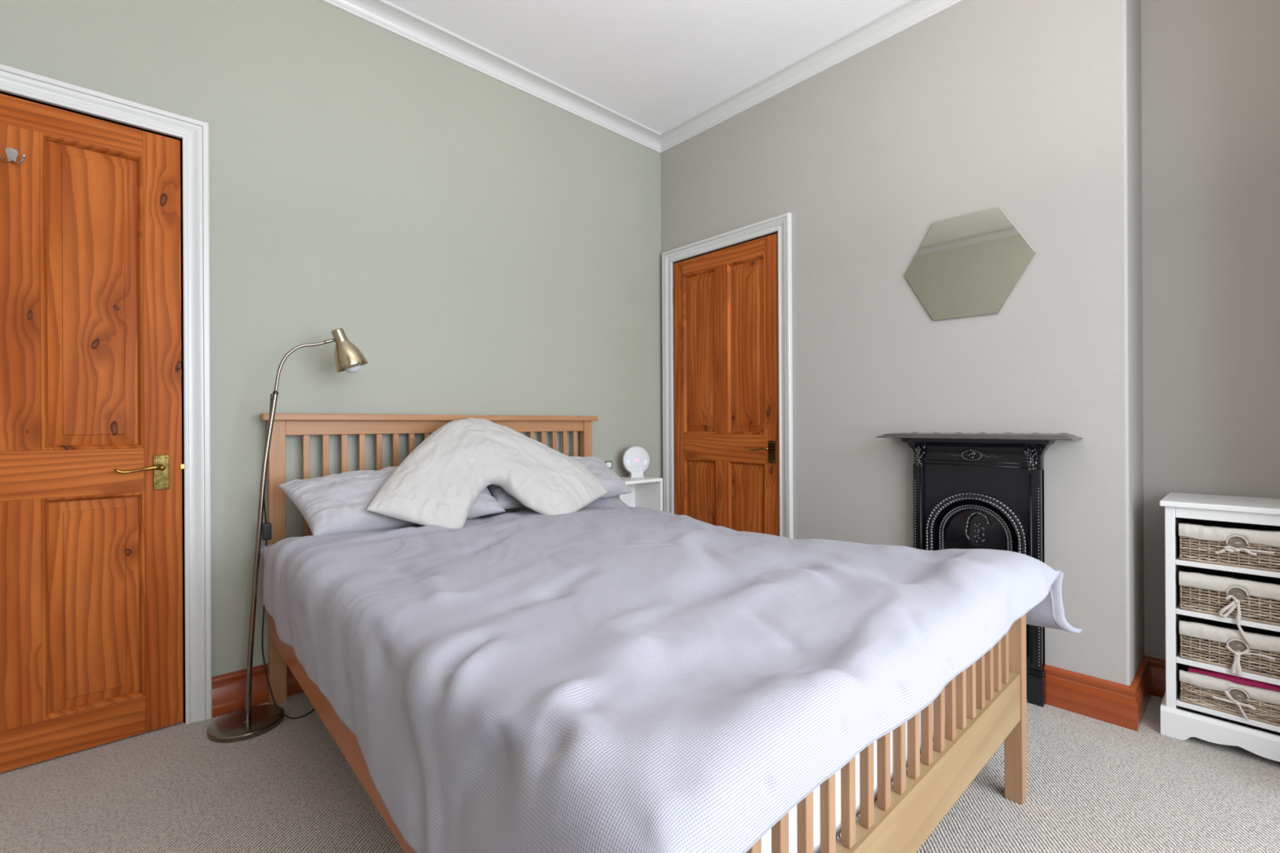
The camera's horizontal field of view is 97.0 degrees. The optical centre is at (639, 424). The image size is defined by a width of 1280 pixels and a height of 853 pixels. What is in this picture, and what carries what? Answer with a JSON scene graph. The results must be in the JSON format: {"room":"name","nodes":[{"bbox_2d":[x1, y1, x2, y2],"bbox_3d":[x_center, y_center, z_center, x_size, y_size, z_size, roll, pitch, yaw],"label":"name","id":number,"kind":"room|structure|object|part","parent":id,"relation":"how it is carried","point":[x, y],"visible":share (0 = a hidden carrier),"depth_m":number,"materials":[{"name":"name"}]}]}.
{"room":"bedroom","nodes":[
{"label":"bedroom","id":0,"kind":"room"},
{"bbox_2d":[0,0,662,723],"bbox_3d":[-1.151,-0.355,2.360,3.620,2.722,0.120,0,0,-43],"label":"wall","id":1,"kind":"structure","parent":0,"point":[486,246],"depth_m":2.31,"materials":[{"name":"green paint"}]},
{"bbox_2d":[0,63,212,773],"bbox_3d":[-1.835,-0.012,1.677,0.894,2.044,0.157,0,0,-43],"label":"door","id":2,"kind":"structure","parent":1,"relation":"in","point":[91,543],"depth_m":1.78,"materials":[{"name":"brown wood"}]},
{"bbox_3d":[-1.834,-0.915,1.677,0.544,0.085,0.040,0,0,-43],"label":"rail","id":3,"kind":"part","parent":2,"relation":"part of","materials":[{"name":"brown wood"}]},
{"bbox_3d":[-1.829,0.149,1.677,0.544,0.143,0.040,0,0,-43],"label":"rail","id":4,"kind":"part","parent":2,"relation":"part of","materials":[{"name":"brown wood"}]},
{"bbox_3d":[-1.825,0.944,1.677,0.544,0.119,0.040,0,0,-43],"label":"rail","id":5,"kind":"part","parent":2,"relation":"part of","materials":[{"name":"brown wood"}]},
{"bbox_3d":[-1.713,-0.398,1.779,0.232,0.950,0.031,0,0,-43],"label":"panel moulding","id":6,"kind":"part","parent":2,"relation":"part of","materials":[{"name":"brown wood"}]},
{"bbox_3d":[-1.718,-0.398,1.785,0.240,0.958,0.027,0,0,-43],"label":"panel","id":7,"kind":"part","parent":2,"relation":"part of","materials":[{"name":"brown wood"}]},
{"bbox_3d":[-1.708,0.552,1.779,0.232,0.664,0.031,0,0,-43],"label":"panel moulding","id":8,"kind":"part","parent":2,"relation":"part of","materials":[{"name":"brown wood"}]},
{"bbox_3d":[-1.714,0.552,1.785,0.240,0.672,0.027,0,0,-43],"label":"panel","id":9,"kind":"part","parent":2,"relation":"part of","materials":[{"name":"brown wood"}]},
{"bbox_3d":[-1.603,0.142,1.817,0.125,0.024,0.050,0,0,-43],"label":"handle lever","id":10,"kind":"part","parent":2,"relation":"part of","materials":[{"name":"gold metal"}]},
{"bbox_3d":[-1.582,0.157,1.873,0.040,0.113,0.005,0,0,-43],"label":"handle plate","id":11,"kind":"part","parent":2,"relation":"part of","materials":[{"name":"gold metal"}]},
{"bbox_2d":[211,663,303,717],"bbox_3d":[-0.671,0.937,2.700,2.221,0.133,0.022,0,0,-43],"label":"baseboard","id":12,"kind":"structure","parent":1,"relation":"attached to","point":[228,690],"depth_m":2.00,"materials":[{"name":"orange wood"}]},
{"bbox_2d":[604,461,612,468],"bbox_3d":[-0.173,0.246,3.056,0.049,0.100,0.048,0,0,-43],"label":"power outlet","id":13,"kind":"object","parent":1,"relation":"attached to","point":[609,464],"visible":0.55,"depth_m":3.04,"materials":[{"name":"white plastic"}]},
{"bbox_2d":[320,0,964,153],"bbox_3d":[-0.078,-1.688,1.438,3.760,0.067,2.700,0,0,-43],"label":"trim","id":14,"kind":"structure","parent":1,"relation":"attached to","point":[384,14],"depth_m":2.66,"materials":[{"name":"white paint"}]},
{"bbox_2d":[0,691,1279,852],"bbox_3d":[-0.064,1.030,1.438,3.960,0.060,2.900,0,0,-43],"label":"floor","id":15,"kind":"structure","parent":0,"point":[1094,785],"depth_m":1.52,"materials":[{"name":"carpet"}]},
{"bbox_2d":[206,328,368,742],"bbox_3d":[-1.222,0.327,1.990,0.483,1.358,0.220,0,0,-43],"label":"floor lamp","id":16,"kind":"object","parent":15,"relation":"on","point":[250,722],"visible":0.94,"depth_m":1.91,"materials":[{"name":"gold metal"}]},
{"bbox_2d":[262,522,271,540],"bbox_3d":[-1.311,0.374,1.990,0.027,0.059,0.020,0,0,-43],"label":"switch","id":17,"kind":"object","parent":16,"relation":"attached to","point":[266,528],"depth_m":1.98,"materials":[{"name":"black plastic"}]},
{"bbox_3d":[-1.190,0.450,2.019,0.278,1.111,0.160,0,0,-29],"label":"lamp cord","id":18,"kind":"part","parent":16,"relation":"part of","materials":[{"name":"black plastic"}]},
{"bbox_3d":[-1.182,-0.211,1.998,0.186,0.201,0.015,0,0,-38],"label":"lamp arm","id":19,"kind":"part","parent":16,"relation":"part of","materials":[{"name":"silver metal"}]},
{"bbox_3d":[-1.063,-0.251,2.087,0.113,0.121,0.111,0,0,-43],"label":"lamp shade","id":20,"kind":"part","parent":16,"relation":"part of","materials":[{"name":"gold metal"}]},
{"bbox_3d":[-1.062,-0.242,2.087,0.060,0.105,0.061,0,0,12],"label":"light bulb","id":21,"kind":"part","parent":16,"relation":"part of","materials":[{"name":"white glass"}]},
{"bbox_2d":[617,476,662,511],"bbox_3d":[-0.062,0.648,3.099,0.312,0.705,0.218,0,0,-43],"label":"side table","id":22,"kind":"object","parent":15,"relation":"on","point":[646,491],"visible":0.14,"depth_m":3.17,"materials":[{"name":"white laminate"}]},
{"bbox_3d":[-0.133,0.646,3.176,0.280,0.669,0.008,0,0,-43],"label":"panel","id":23,"kind":"part","parent":22,"relation":"part of","materials":[{"name":"white laminate"}]},
{"bbox_2d":[622,445,649,478],"bbox_3d":[-0.024,0.206,3.172,0.163,0.178,0.061,0,0,-18],"label":"alarm clock","id":24,"kind":"object","parent":22,"relation":"on","point":[635,459],"visible":1,"depth_m":3.15,"materials":[{"name":"white plastic"}]},
{"bbox_3d":[0.047,0.655,3.199,0.016,0.689,0.218,0,0,-43],"label":"panel","id":25,"kind":"part","parent":22,"relation":"part of","materials":[{"name":"white laminate"}]},
{"bbox_2d":[259,413,1026,852],"bbox_3d":[-0.138,0.477,1.806,1.524,1.047,2.018,0,0,-43],"label":"frame","id":26,"kind":"object","parent":15,"relation":"on","point":[984,707],"visible":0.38,"depth_m":1.26,"materials":[{"name":"brown wood"}]},
{"bbox_3d":[-1.319,0.496,2.058,0.052,1.022,0.040,0,0,-43],"label":"headboard post","id":27,"kind":"part","parent":26,"relation":"part of","materials":[{"name":"brown wood"}]},
{"bbox_3d":[-0.675,0.679,1.310,0.022,0.160,1.933,0,0,-42],"label":"rail","id":28,"kind":"part","parent":26,"relation":"part of","materials":[{"name":"brown wood"}]},
{"bbox_3d":[-0.804,0.009,2.534,1.353,0.054,0.028,0,0,-43],"label":"headboard rail","id":29,"kind":"part","parent":26,"relation":"part of","materials":[{"name":"brown wood"}]},
{"bbox_3d":[-0.285,0.490,3.010,0.052,1.022,0.040,0,0,-43],"label":"headboard post","id":30,"kind":"part","parent":26,"relation":"part of","materials":[{"name":"brown wood"}]},
{"bbox_2d":[760,702,945,852],"bbox_3d":[-0.155,0.590,1.785,1.370,0.238,1.900,0,0,-43],"label":"mattress","id":31,"kind":"object","parent":26,"relation":"on","point":[766,840],"visible":0.02,"depth_m":0.93,"materials":[{"name":"white fabric"}]},
{"bbox_2d":[260,496,1082,852],"bbox_3d":[-0.066,0.499,1.744,1.622,0.340,2.015,0,0,-43],"label":"duvet","id":32,"kind":"object","parent":31,"relation":"on","point":[608,675],"visible":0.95,"depth_m":0.96,"materials":[{"name":"fabric"}]},
{"bbox_2d":[277,466,505,535],"bbox_3d":[-0.887,0.259,2.092,0.730,0.221,0.298,0,0,-43],"label":"pillow","id":33,"kind":"object","parent":32,"relation":"on","point":[333,504],"visible":0.44,"depth_m":1.91,"materials":[{"name":"grey fabric"}]},
{"bbox_2d":[365,417,608,528],"bbox_3d":[-0.602,0.176,2.276,1.016,0.414,0.484,0,0,-43],"label":"pillow","id":34,"kind":"object","parent":32,"relation":"on","point":[441,480],"visible":0.98,"depth_m":2.21,"materials":[{"name":"white fabric"}]},
{"bbox_2d":[487,456,631,509],"bbox_3d":[-0.386,0.250,2.595,0.730,0.201,0.269,0,0,-43],"label":"pillow","id":35,"kind":"object","parent":32,"relation":"on","point":[611,481],"visible":0.34,"depth_m":2.67,"materials":[{"name":"grey fabric"}]},
{"bbox_3d":[0.494,0.715,1.043,1.334,0.120,0.032,0,0,-43],"label":"footboard rail","id":36,"kind":"part","parent":26,"relation":"part of","materials":[{"name":"brown wood"}]},
{"bbox_3d":[1.000,0.707,1.509,0.042,0.575,0.042,0,0,-43],"label":"footboard post","id":37,"kind":"part","parent":26,"relation":"part of","materials":[{"name":"brown wood"}]},
{"bbox_2d":[875,431,1083,706],"bbox_3d":[1.247,0.512,2.133,0.163,0.963,0.649,0,0,-43],"label":"fireplace","id":38,"kind":"object","parent":15,"relation":"on","point":[980,490],"visible":0.59,"depth_m":2.13,"materials":[{"name":"metal"}]},
{"bbox_3d":[1.284,0.580,2.176,0.016,0.547,0.255,0,0,-43],"label":"arch moulding","id":39,"kind":"part","parent":38,"relation":"part of","materials":[{"name":"black metal"}]},
{"bbox_2d":[943,508,1007,550],"bbox_3d":[1.287,0.615,2.178,0.030,0.596,0.244,0,0,-43],"label":"hood","id":40,"kind":"object","parent":38,"relation":"attached to","point":[963,528],"depth_m":2.17,"materials":[{"name":"black paint"}]},
{"bbox_3d":[1.278,0.556,2.171,0.025,0.594,0.350,0,0,-43],"label":"arch moulding","id":41,"kind":"part","parent":38,"relation":"part of","materials":[{"name":"black metal"}]},
{"bbox_3d":[1.271,0.093,2.166,0.078,0.084,0.502,0,0,-43],"label":"under mantel moulding","id":42,"kind":"part","parent":38,"relation":"part of","materials":[{"name":"black paint"}]},
{"bbox_2d":[875,432,1083,439],"bbox_3d":[1.244,0.042,2.133,0.162,0.018,0.649,0,0,-43],"label":"mantel shelf","id":43,"kind":"object","parent":38,"relation":"attached to","point":[904,436],"depth_m":2.06,"materials":[{"name":"metal"}]},
{"bbox_3d":[1.292,0.576,2.183,0.028,0.835,0.438,0,0,-43],"label":"plate","id":44,"kind":"part","parent":38,"relation":"part of","materials":[{"name":"black paint"}]},
{"bbox_3d":[1.301,0.543,2.192,0.005,0.900,0.418,0,0,-43],"label":"plate","id":45,"kind":"part","parent":38,"relation":"part of","materials":[{"name":"black paint"}]},
{"bbox_3d":[1.419,0.883,2.025,0.058,0.021,0.044,0,0,-43],"label":"moulding","id":46,"kind":"part","parent":38,"relation":"part of","materials":[{"name":"black paint"}]},
{"bbox_2d":[1159,492,1279,761],"bbox_3d":[1.904,0.616,1.800,0.329,0.748,0.345,0,0,-43],"label":"base cabinet","id":47,"kind":"object","parent":15,"relation":"on","point":[1239,512],"visible":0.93,"depth_m":1.77,"materials":[{"name":"white paint"}]},
{"bbox_3d":[1.796,0.277,1.703,0.016,0.033,0.273,0,0,-43],"label":"rail","id":48,"kind":"part","parent":47,"relation":"part of","materials":[{"name":"white paint"}]},
{"bbox_2d":[1175,647,1279,685],"bbox_3d":[1.905,0.746,1.802,0.306,0.017,0.273,0,0,-43],"label":"shelf","id":49,"kind":"object","parent":47,"relation":"attached to","point":[1178,660],"depth_m":1.72,"materials":[{"name":"white paint"}]},
{"bbox_2d":[1175,602,1279,631],"bbox_3d":[1.905,0.591,1.802,0.306,0.016,0.273,0,0,-43],"label":"shelf","id":50,"kind":"object","parent":47,"relation":"attached to","point":[1178,611],"depth_m":1.72,"materials":[{"name":"white paint"}]},
{"bbox_2d":[1175,554,1279,577],"bbox_3d":[1.904,0.435,1.802,0.306,0.016,0.273,0,0,-43],"label":"shelf","id":51,"kind":"object","parent":47,"relation":"attached to","point":[1178,562],"depth_m":1.72,"materials":[{"name":"white paint"}]},
{"bbox_2d":[1176,689,1279,732],"bbox_3d":[1.906,0.882,1.802,0.306,0.016,0.273,0,0,-43],"label":"shelf","id":52,"kind":"object","parent":47,"relation":"attached to","point":[1251,722],"depth_m":1.72,"materials":[{"name":"white paint"}]},
{"bbox_2d":[1178,567,1279,644],"bbox_3d":[1.891,0.556,1.788,0.296,0.189,0.260,0,0,-43],"label":"storage basket","id":53,"kind":"object","parent":47,"relation":"in","point":[1239,597],"visible":1,"depth_m":1.72,"materials":[{"name":"grey wicker"}]},
{"bbox_2d":[1178,523,1279,572],"bbox_3d":[1.891,0.368,1.788,0.296,0.119,0.260,0,0,-43],"label":"storage basket","id":54,"kind":"object","parent":47,"relation":"in","point":[1244,548],"visible":1,"depth_m":1.71,"materials":[{"name":"grey wicker"}]},
{"bbox_2d":[1178,615,1279,679],"bbox_3d":[1.892,0.682,1.788,0.295,0.132,0.260,0,0,-43],"label":"storage basket","id":55,"kind":"object","parent":47,"relation":"in","point":[1218,643],"visible":1,"depth_m":1.72,"materials":[{"name":"grey wicker"}]},
{"bbox_2d":[1179,664,1279,726],"bbox_3d":[1.893,0.825,1.788,0.295,0.101,0.260,0,0,-43],"label":"storage basket","id":56,"kind":"object","parent":47,"relation":"in","point":[1224,695],"visible":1,"depth_m":1.71,"materials":[{"name":"grey wicker"}]},
{"bbox_2d":[1187,665,1279,691],"bbox_3d":[1.866,0.779,1.762,0.160,0.034,0.225,0,0,-43],"label":"folded cloth","id":57,"kind":"object","parent":56,"relation":"on","point":[1237,679],"visible":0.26,"depth_m":1.72,"materials":[{"name":"pink fabric"}]},
{"bbox_3d":[2.019,0.574,1.907,0.006,0.630,0.289,0,0,-43],"label":"panel","id":58,"kind":"part","parent":47,"relation":"part of","materials":[{"name":"beige wicker"}]},
{"bbox_2d":[386,0,905,133],"bbox_3d":[-0.079,-1.752,1.438,3.960,0.060,2.900,0,0,-43],"label":"ceiling","id":59,"kind":"structure","parent":0,"point":[657,64],"depth_m":2.53,"materials":[{"name":"white paint"}]},
{"bbox_2d":[660,0,1144,685],"bbox_3d":[1.008,-0.366,2.791,0.380,2.722,2.172,0,0,-43],"label":"wall","id":60,"kind":"structure","parent":0,"point":[1029,109],"depth_m":2.21,"materials":[{"name":"grey paint"}]},
{"bbox_2d":[662,212,793,538],"bbox_3d":[0.469,-0.021,3.130,0.157,2.037,0.882,0,0,-43],"label":"door","id":61,"kind":"structure","parent":60,"relation":"in","point":[730,308],"depth_m":3.08,"materials":[{"name":"brown wood"}]},
{"bbox_3d":[0.347,-0.411,3.246,0.031,0.929,0.248,0,0,-43],"label":"panel moulding","id":62,"kind":"part","parent":61,"relation":"part of","materials":[{"name":"brown wood"}]},
{"bbox_3d":[0.352,0.502,3.246,0.031,0.612,0.248,0,0,-43],"label":"panel moulding","id":63,"kind":"part","parent":61,"relation":"part of","materials":[{"name":"brown wood"}]},
{"bbox_3d":[0.353,-0.411,3.251,0.027,0.937,0.256,0,0,-43],"label":"panel","id":64,"kind":"part","parent":61,"relation":"part of","materials":[{"name":"brown wood"}]},
{"bbox_3d":[0.358,0.502,3.251,0.027,0.620,0.256,0,0,-43],"label":"panel","id":65,"kind":"part","parent":61,"relation":"part of","materials":[{"name":"brown wood"}]},
{"bbox_3d":[0.459,-0.919,3.130,0.040,0.086,0.572,0,0,-43],"label":"rail","id":66,"kind":"part","parent":61,"relation":"part of","materials":[{"name":"brown wood"}]},
{"bbox_3d":[0.464,0.124,3.130,0.040,0.143,0.572,0,0,-43],"label":"rail","id":67,"kind":"part","parent":61,"relation":"part of","materials":[{"name":"brown wood"}]},
{"bbox_3d":[0.568,-0.412,3.006,0.031,0.929,0.245,0,0,-43],"label":"panel moulding","id":68,"kind":"part","parent":61,"relation":"part of","materials":[{"name":"brown wood"}]},
{"bbox_3d":[0.573,0.501,3.006,0.031,0.612,0.245,0,0,-43],"label":"panel moulding","id":69,"kind":"part","parent":61,"relation":"part of","materials":[{"name":"brown wood"}]},
{"bbox_3d":[0.574,-0.412,3.012,0.027,0.937,0.253,0,0,-43],"label":"panel","id":70,"kind":"part","parent":61,"relation":"part of","materials":[{"name":"brown wood"}]},
{"bbox_3d":[0.579,0.501,3.012,0.027,0.620,0.253,0,0,-43],"label":"panel","id":71,"kind":"part","parent":61,"relation":"part of","materials":[{"name":"brown wood"}]},
{"bbox_3d":[0.613,0.124,2.895,0.050,0.024,0.125,0,0,-43],"label":"handle lever","id":72,"kind":"part","parent":61,"relation":"part of","materials":[{"name":"gold metal"}]},
{"bbox_3d":[0.668,0.138,2.875,0.005,0.113,0.040,0,0,-43],"label":"handle plate","id":73,"kind":"part","parent":61,"relation":"part of","materials":[{"name":"gold metal"}]},
{"bbox_2d":[904,206,1035,320],"bbox_3d":[1.272,-0.620,2.216,0.009,0.402,0.463,0,0,-43],"label":"mirror","id":74,"kind":"object","parent":60,"relation":"attached to","point":[969,264],"visible":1,"depth_m":2.20,"materials":[{"name":"clear glass"}]},
{"bbox_2d":[1044,655,1165,731],"bbox_3d":[1.833,0.924,1.870,0.382,0.133,0.765,0,0,-43],"label":"baseboard","id":75,"kind":"structure","parent":60,"relation":"attached to","point":[1114,703],"depth_m":1.94,"materials":[{"name":"orange wood"}]},
{"bbox_2d":[1141,0,1279,659],"bbox_3d":[2.067,-0.372,1.965,0.100,2.722,0.578,0,0,-43],"label":"wall","id":76,"kind":"structure","parent":0,"point":[1211,68],"depth_m":1.98,"materials":[{"name":"grey paint"}]}
]}

